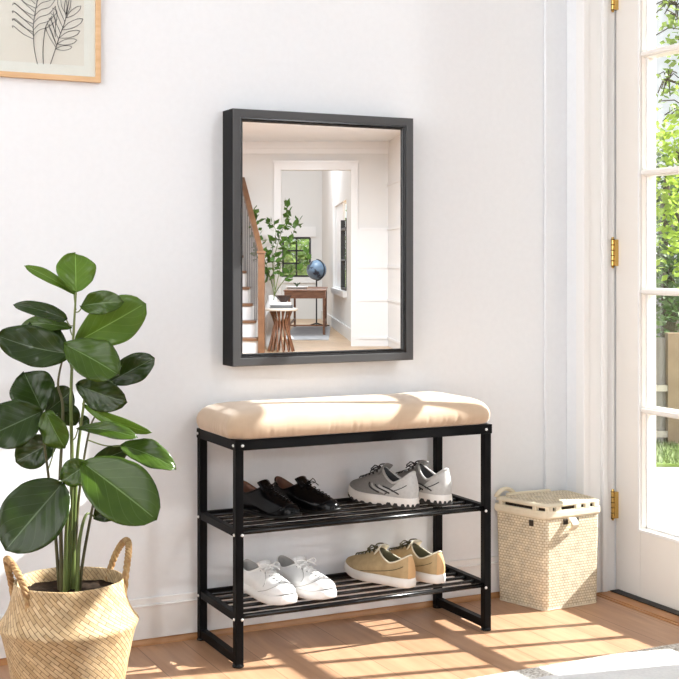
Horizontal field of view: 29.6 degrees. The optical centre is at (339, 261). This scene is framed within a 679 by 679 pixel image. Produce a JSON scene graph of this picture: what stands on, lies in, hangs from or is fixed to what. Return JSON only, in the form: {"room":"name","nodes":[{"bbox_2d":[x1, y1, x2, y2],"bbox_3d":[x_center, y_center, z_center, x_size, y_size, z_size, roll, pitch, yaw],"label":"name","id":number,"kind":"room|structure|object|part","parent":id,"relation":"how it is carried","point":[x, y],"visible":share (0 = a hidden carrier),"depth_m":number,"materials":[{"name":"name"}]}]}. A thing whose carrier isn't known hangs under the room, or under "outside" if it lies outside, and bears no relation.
{"room":"entryway","nodes":[
{"label":"entryway","id":0,"kind":"room"},
{"bbox_2d":[0,537,138,678],"bbox_3d":[-0.616,0.821,2.927,0.315,0.359,0.314,0,0,-26],"label":"basket","id":1,"kind":"object","parent":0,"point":[68,620],"depth_m":2.82,"materials":[{"name":"beige wicker"}]},
{"bbox_2d":[0,0,543,614],"bbox_3d":[-1.016,-0.550,3.197,4.200,3.100,0.160,0,0,-26],"label":"wall","id":2,"kind":"structure","parent":0,"point":[123,172],"depth_m":3.50,"materials":[{"name":"paint"}]},
{"bbox_2d":[0,0,100,82],"bbox_3d":[-0.793,-0.719,3.208,0.400,0.520,0.014,0,0,-26],"label":"framed picture","id":3,"kind":"object","parent":2,"relation":"attached to","point":[57,40],"visible":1,"depth_m":3.24,"materials":[{"name":"brown wood"}]},
{"bbox_2d":[0,0,83,65],"bbox_3d":[-0.786,-0.715,3.211,0.300,0.430,0.001,0,0,-26],"label":"print","id":4,"kind":"object","parent":3,"relation":"attached to","point":[32,32],"depth_m":3.23,"materials":[{"name":"beige paper"}]},
{"bbox_2d":[0,556,499,658],"bbox_3d":[-1.119,0.930,3.050,3.885,0.106,0.013,0,0,-26],"label":"baseboard","id":5,"kind":"structure","parent":2,"relation":"attached to","point":[175,614],"depth_m":3.44,"materials":[{"name":"white paint"}]},
{"bbox_2d":[0,591,499,665],"bbox_3d":[-1.119,0.991,3.050,3.885,0.019,0.012,0,0,-26],"label":"trim","id":6,"kind":"structure","parent":2,"relation":"attached to","point":[278,624],"depth_m":3.55,"materials":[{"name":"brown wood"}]},
{"bbox_2d":[223,108,412,366],"bbox_3d":[-0.052,-0.065,3.541,0.547,0.682,0.072,0,0,-26],"label":"wall mirror","id":7,"kind":"object","parent":2,"relation":"attached to","point":[318,207],"visible":1,"depth_m":3.51,"materials":[{"name":"grey mirror"}]},
{"bbox_3d":[-0.298,-0.065,3.421,0.001,0.681,0.070,0,0,-26],"label":"panel","id":8,"kind":"part","parent":7,"relation":"part of","materials":[{"name":"black metal"}]},
{"bbox_2d":[544,0,565,490],"bbox_3d":[0.659,-0.550,3.925,0.077,3.100,0.013,0,0,-26],"label":"trim","id":9,"kind":"structure","parent":2,"relation":"attached to","point":[554,10],"depth_m":3.92,"materials":[{"name":"paint"}]},
{"bbox_2d":[0,595,678,678],"bbox_3d":[9.432,1.030,-5.125,15.600,0.060,24.000,0,0,-26],"label":"floor","id":10,"kind":"structure","parent":0,"point":[429,642],"depth_m":3.34,"materials":[{"name":"brown wood"}]},
{"bbox_2d":[0,252,175,678],"bbox_3d":[-0.570,0.489,2.924,0.405,1.023,0.314,0,0,4],"label":"potted plant","id":11,"kind":"object","parent":10,"relation":"on","point":[68,620],"visible":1,"depth_m":2.86,"materials":[{"name":"green plant"}]},
{"bbox_3d":[-0.656,0.553,2.923,0.018,0.427,0.055,0,0,34],"label":"stem","id":12,"kind":"part","parent":11,"relation":"part of","materials":[{"name":"green plant"}]},
{"bbox_3d":[-0.632,0.488,2.922,0.016,0.547,0.030,0,0,-26],"label":"stem","id":13,"kind":"part","parent":11,"relation":"part of","materials":[{"name":"green plant"}]},
{"bbox_3d":[-0.617,0.627,2.892,0.016,0.264,0.047,0,0,-7],"label":"stem","id":14,"kind":"part","parent":11,"relation":"part of","materials":[{"name":"green plant"}]},
{"bbox_3d":[-0.609,0.416,2.925,0.040,0.697,0.017,0,0,32],"label":"stem","id":15,"kind":"part","parent":11,"relation":"part of","materials":[{"name":"green plant"}]},
{"bbox_3d":[-0.593,0.508,2.938,0.045,0.516,0.013,0,0,10],"label":"stem","id":16,"kind":"part","parent":11,"relation":"part of","materials":[{"name":"green plant"}]},
{"bbox_3d":[-0.579,0.667,2.937,0.013,0.188,0.058,0,0,43],"label":"stem","id":17,"kind":"part","parent":11,"relation":"part of","materials":[{"name":"green plant"}]},
{"bbox_3d":[-0.579,0.553,2.948,0.065,0.432,0.011,0,0,7],"label":"stem","id":18,"kind":"part","parent":11,"relation":"part of","materials":[{"name":"green plant"}]},
{"bbox_3d":[-0.564,0.606,2.906,0.042,0.316,0.078,0,0,-26],"label":"stem","id":19,"kind":"part","parent":11,"relation":"part of","materials":[{"name":"green plant"}]},
{"bbox_2d":[196,391,491,668],"bbox_3d":[0.017,0.681,3.447,0.769,0.638,0.294,0,0,-26],"label":"bench","id":20,"kind":"object","parent":10,"relation":"on","point":[237,426],"visible":0.98,"depth_m":3.36,"materials":[{"name":"black metal"}]},
{"bbox_3d":[-0.363,0.718,3.403,0.021,0.553,0.021,0,0,-26],"label":"leg","id":21,"kind":"part","parent":20,"relation":"part of","materials":[{"name":"black metal"}]},
{"bbox_3d":[-0.307,0.981,3.288,0.019,0.022,0.236,0,0,-26],"label":"rail","id":22,"kind":"part","parent":20,"relation":"part of","materials":[{"name":"black metal"}]},
{"bbox_3d":[-0.250,0.718,3.173,0.021,0.553,0.021,0,0,-26],"label":"leg","id":23,"kind":"part","parent":20,"relation":"part of","materials":[{"name":"black metal"}]},
{"bbox_2d":[244,559,296,604],"bbox_3d":[-0.189,0.822,3.337,0.092,0.093,0.245,0,0,-35],"label":"sneaker","id":24,"kind":"object","parent":20,"relation":"on","point":[263,583],"visible":0.91,"depth_m":3.29,"materials":[{"name":"white leather"}]},
{"bbox_2d":[244,479,301,518],"bbox_3d":[-0.186,0.612,3.327,0.241,0.096,0.085,0,0,45],"label":"shoe","id":25,"kind":"object","parent":20,"relation":"on","point":[264,501],"visible":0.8,"depth_m":3.29,"materials":[{"name":"black leather"}]},
{"bbox_3d":[-0.027,0.876,3.538,0.709,0.009,0.009,0,0,-26],"label":"shelf rod","id":26,"kind":"part","parent":20,"relation":"part of","materials":[{"name":"black metal"}]},
{"bbox_3d":[-0.027,0.668,3.538,0.709,0.009,0.009,0,0,-26],"label":"shelf rod","id":27,"kind":"part","parent":20,"relation":"part of","materials":[{"name":"black metal"}]},
{"bbox_3d":[-0.007,0.668,3.496,0.709,0.009,0.009,0,0,-26],"label":"shelf rod","id":28,"kind":"part","parent":20,"relation":"part of","materials":[{"name":"black metal"}]},
{"bbox_2d":[274,555,336,599],"bbox_3d":[-0.096,0.822,3.383,0.092,0.093,0.245,0,0,-34],"label":"sneaker","id":29,"kind":"object","parent":20,"relation":"on","point":[308,582],"visible":0.95,"depth_m":3.33,"materials":[{"name":"white fabric"}]},
{"bbox_2d":[273,476,341,514],"bbox_3d":[-0.090,0.612,3.384,0.241,0.096,0.085,0,0,45],"label":"shoe","id":30,"kind":"object","parent":20,"relation":"on","point":[310,500],"visible":0.83,"depth_m":3.35,"materials":[{"name":"black leather"}]},
{"bbox_3d":[-0.007,0.876,3.496,0.709,0.009,0.009,0,0,-26],"label":"shelf rod","id":31,"kind":"part","parent":20,"relation":"part of","materials":[{"name":"black metal"}]},
{"bbox_3d":[0.014,0.876,3.455,0.709,0.009,0.009,0,0,-26],"label":"shelf rod","id":32,"kind":"part","parent":20,"relation":"part of","materials":[{"name":"black metal"}]},
{"bbox_3d":[0.014,0.668,3.455,0.709,0.009,0.009,0,0,-26],"label":"shelf rod","id":33,"kind":"part","parent":20,"relation":"part of","materials":[{"name":"black metal"}]},
{"bbox_3d":[0.013,0.878,3.455,0.739,0.020,0.252,0,0,-26],"label":"shelf rail","id":34,"kind":"part","parent":20,"relation":"part of","materials":[{"name":"black metal"}]},
{"bbox_3d":[0.013,0.670,3.455,0.739,0.020,0.252,0,0,-26],"label":"shelf rail","id":35,"kind":"part","parent":20,"relation":"part of","materials":[{"name":"black metal"}]},
{"bbox_2d":[196,391,489,439],"bbox_3d":[0.017,0.401,3.447,0.769,0.078,0.294,0,0,-26],"label":"seat cushion","id":36,"kind":"object","parent":20,"relation":"on","point":[427,413],"depth_m":3.33,"materials":[{"name":"beige fabric"}]},
{"bbox_3d":[0.018,0.453,3.447,0.747,0.025,0.280,0,0,-26],"label":"seat frame","id":37,"kind":"part","parent":20,"relation":"part of","materials":[{"name":"black metal"}]},
{"bbox_3d":[0.034,0.876,3.413,0.709,0.009,0.009,0,0,-26],"label":"shelf rod","id":38,"kind":"part","parent":20,"relation":"part of","materials":[{"name":"black metal"}]},
{"bbox_3d":[0.034,0.668,3.413,0.709,0.009,0.009,0,0,-26],"label":"shelf rod","id":39,"kind":"part","parent":20,"relation":"part of","materials":[{"name":"black metal"}]},
{"bbox_3d":[0.054,0.876,3.372,0.709,0.009,0.009,0,0,-26],"label":"shelf rod","id":40,"kind":"part","parent":20,"relation":"part of","materials":[{"name":"black metal"}]},
{"bbox_3d":[0.054,0.668,3.372,0.709,0.009,0.009,0,0,-26],"label":"shelf rod","id":41,"kind":"part","parent":20,"relation":"part of","materials":[{"name":"black metal"}]},
{"bbox_3d":[0.075,0.876,3.330,0.705,0.013,0.013,0,0,-26],"label":"shelf rod","id":42,"kind":"part","parent":20,"relation":"part of","materials":[{"name":"black metal"}]},
{"bbox_3d":[0.075,0.668,3.330,0.705,0.013,0.013,0,0,-26],"label":"shelf rod","id":43,"kind":"part","parent":20,"relation":"part of","materials":[{"name":"black metal"}]},
{"bbox_2d":[344,543,415,587],"bbox_3d":[0.109,0.818,3.509,0.247,0.101,0.092,0,0,45],"label":"shoe","id":44,"kind":"object","parent":20,"relation":"on","point":[379,566],"visible":1,"depth_m":3.47,"materials":[{"name":"beige fabric"}]},
{"bbox_2d":[348,463,419,509],"bbox_3d":[0.119,0.605,3.520,0.244,0.111,0.092,0,0,44],"label":"shoe","id":45,"kind":"object","parent":20,"relation":"on","point":[383,487],"visible":1,"depth_m":3.48,"materials":[{"name":"grey fabric"}]},
{"bbox_2d":[388,538,445,583],"bbox_3d":[0.201,0.818,3.563,0.092,0.101,0.247,0,0,-38],"label":"shoe","id":46,"kind":"object","parent":20,"relation":"on","point":[430,567],"visible":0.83,"depth_m":3.48,"materials":[{"name":"beige fabric"}]},
{"bbox_2d":[396,460,452,505],"bbox_3d":[0.220,0.605,3.576,0.092,0.111,0.244,0,0,-39],"label":"shoe","id":47,"kind":"object","parent":20,"relation":"on","point":[434,488],"visible":0.7,"depth_m":3.50,"materials":[{"name":"grey fabric"}]},
{"bbox_3d":[0.284,0.718,3.722,0.021,0.553,0.021,0,0,-26],"label":"leg","id":48,"kind":"part","parent":20,"relation":"part of","materials":[{"name":"black metal"}]},
{"bbox_3d":[0.341,0.981,3.607,0.019,0.022,0.236,0,0,-26],"label":"rail","id":49,"kind":"part","parent":20,"relation":"part of","materials":[{"name":"black metal"}]},
{"bbox_3d":[0.398,0.718,3.492,0.021,0.553,0.021,0,0,-26],"label":"leg","id":50,"kind":"part","parent":20,"relation":"part of","materials":[{"name":"black metal"}]},
{"bbox_2d":[494,487,599,610],"bbox_3d":[0.618,0.834,3.778,0.265,0.332,0.201,0,0,-26],"label":"laundry hamper","id":51,"kind":"object","parent":10,"relation":"on","point":[548,539],"visible":1,"depth_m":3.73,"materials":[{"name":"wicker"}]},
{"bbox_3d":[0.492,0.683,3.820,0.075,0.030,0.013,0,0,-26],"label":"handle","id":52,"kind":"part","parent":51,"relation":"part of","materials":[{"name":"wicker"}]},
{"bbox_3d":[0.619,0.691,3.786,0.232,0.006,0.164,0,0,-26],"label":"lid","id":53,"kind":"part","parent":51,"relation":"part of","materials":[{"name":"wicker"}]},
{"bbox_2d":[468,643,678,678],"bbox_3d":[0.806,0.995,2.699,0.830,0.010,1.098,0,0,-26],"label":"rug","id":54,"kind":"object","parent":10,"relation":"on","point":[661,662],"visible":1,"depth_m":3.13,"materials":[{"name":"white fabric"}]},
{"bbox_2d":[419,470,451,494],"bbox_3d":[0.270,0.598,3.516,0.067,0.067,0.084,0,0,-39],"label":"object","id":55,"kind":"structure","parent":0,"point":[444,487],"depth_m":3.49,"materials":[{"name":"grey fabric"}]},
{"bbox_2d":[566,0,616,589],"bbox_3d":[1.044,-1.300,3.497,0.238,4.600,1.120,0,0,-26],"label":"door frame","id":56,"kind":"structure","parent":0,"point":[570,4],"depth_m":3.92,"materials":[{"name":"paint"}]},
{"bbox_2d":[576,0,613,592],"bbox_3d":[0.976,-0.075,3.492,0.118,2.150,0.941,0,0,-26],"label":"doorway","id":57,"kind":"structure","parent":56,"relation":"in","point":[594,18],"depth_m":3.88,"materials":[{"name":"white paint"}]},
{"bbox_2d":[610,0,678,615],"bbox_3d":[1.033,-0.055,3.519,0.119,2.100,0.875,0,0,-26],"label":"door","id":58,"kind":"structure","parent":57,"relation":"attached to","point":[647,555],"depth_m":3.83,"materials":[{"name":"white paint"}]},
{"bbox_2d":[596,591,678,625],"bbox_3d":[1.044,0.998,3.520,0.198,0.004,0.870,0,0,-26],"label":"trim","id":59,"kind":"structure","parent":56,"relation":"attached to","point":[633,604],"depth_m":3.71,"materials":[{"name":"brown wood"}]},
{"label":"outside","id":60,"kind":"structure","parent":0,"visible":0},
{"bbox_2d":[656,438,678,466],"bbox_3d":[6.450,1.077,11.322,11.100,0.065,9.356,0,0,0],"label":"lawn","id":61,"kind":"structure","parent":60,"point":[659,464],"depth_m":6.64,"materials":[{"name":"plant"}]},
{"bbox_2d":[656,333,678,444],"bbox_3d":[2.100,0.733,7.357,1.800,0.654,0.075,0,0,0],"label":"fence","id":62,"kind":"object","parent":61,"relation":"on","point":[667,348],"visible":0.15,"depth_m":7.33,"materials":[{"name":"grey wood"}]},
{"bbox_3d":[2.100,0.984,7.350,1.800,0.034,0.040,0,0,0],"label":"rail","id":63,"kind":"part","parent":62,"relation":"part of","materials":[{"name":"beige wood"}]},
{"bbox_3d":[2.100,0.721,7.350,1.800,0.034,0.040,0,0,0],"label":"rail","id":64,"kind":"part","parent":62,"relation":"part of","materials":[{"name":"beige wood"}]},
{"bbox_3d":[1.912,0.733,7.357,0.080,0.654,0.075,0,0,0],"label":"post","id":65,"kind":"part","parent":62,"relation":"part of","materials":[{"name":"brown wood"}]},
{"bbox_2d":[656,84,678,288],"bbox_3d":[2.559,-0.130,9.243,1.233,2.390,0.979,0,0,-26],"label":"tree","id":66,"kind":"object","parent":61,"relation":"on","point":[673,211],"visible":0.7,"depth_m":9.15,"materials":[{"name":"green plant"}]},
{"bbox_2d":[656,144,678,337],"bbox_3d":[2.745,0.021,10.664,1.231,2.089,1.569,0,0,6],"label":"tree","id":67,"kind":"object","parent":61,"relation":"on","point":[668,314],"visible":0.27,"depth_m":10.39,"materials":[{"name":"green plant"}]},
{"bbox_2d":[656,0,678,141],"bbox_3d":[3.307,-0.743,11.520,1.118,3.611,0.932,0,0,16],"label":"tree","id":68,"kind":"object","parent":61,"relation":"on","point":[671,17],"visible":0.94,"depth_m":11.51,"materials":[{"name":"green plant"}]},
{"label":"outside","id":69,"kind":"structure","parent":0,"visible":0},
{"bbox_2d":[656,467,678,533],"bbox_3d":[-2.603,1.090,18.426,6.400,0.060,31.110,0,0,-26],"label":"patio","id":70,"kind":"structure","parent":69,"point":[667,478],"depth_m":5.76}
]}

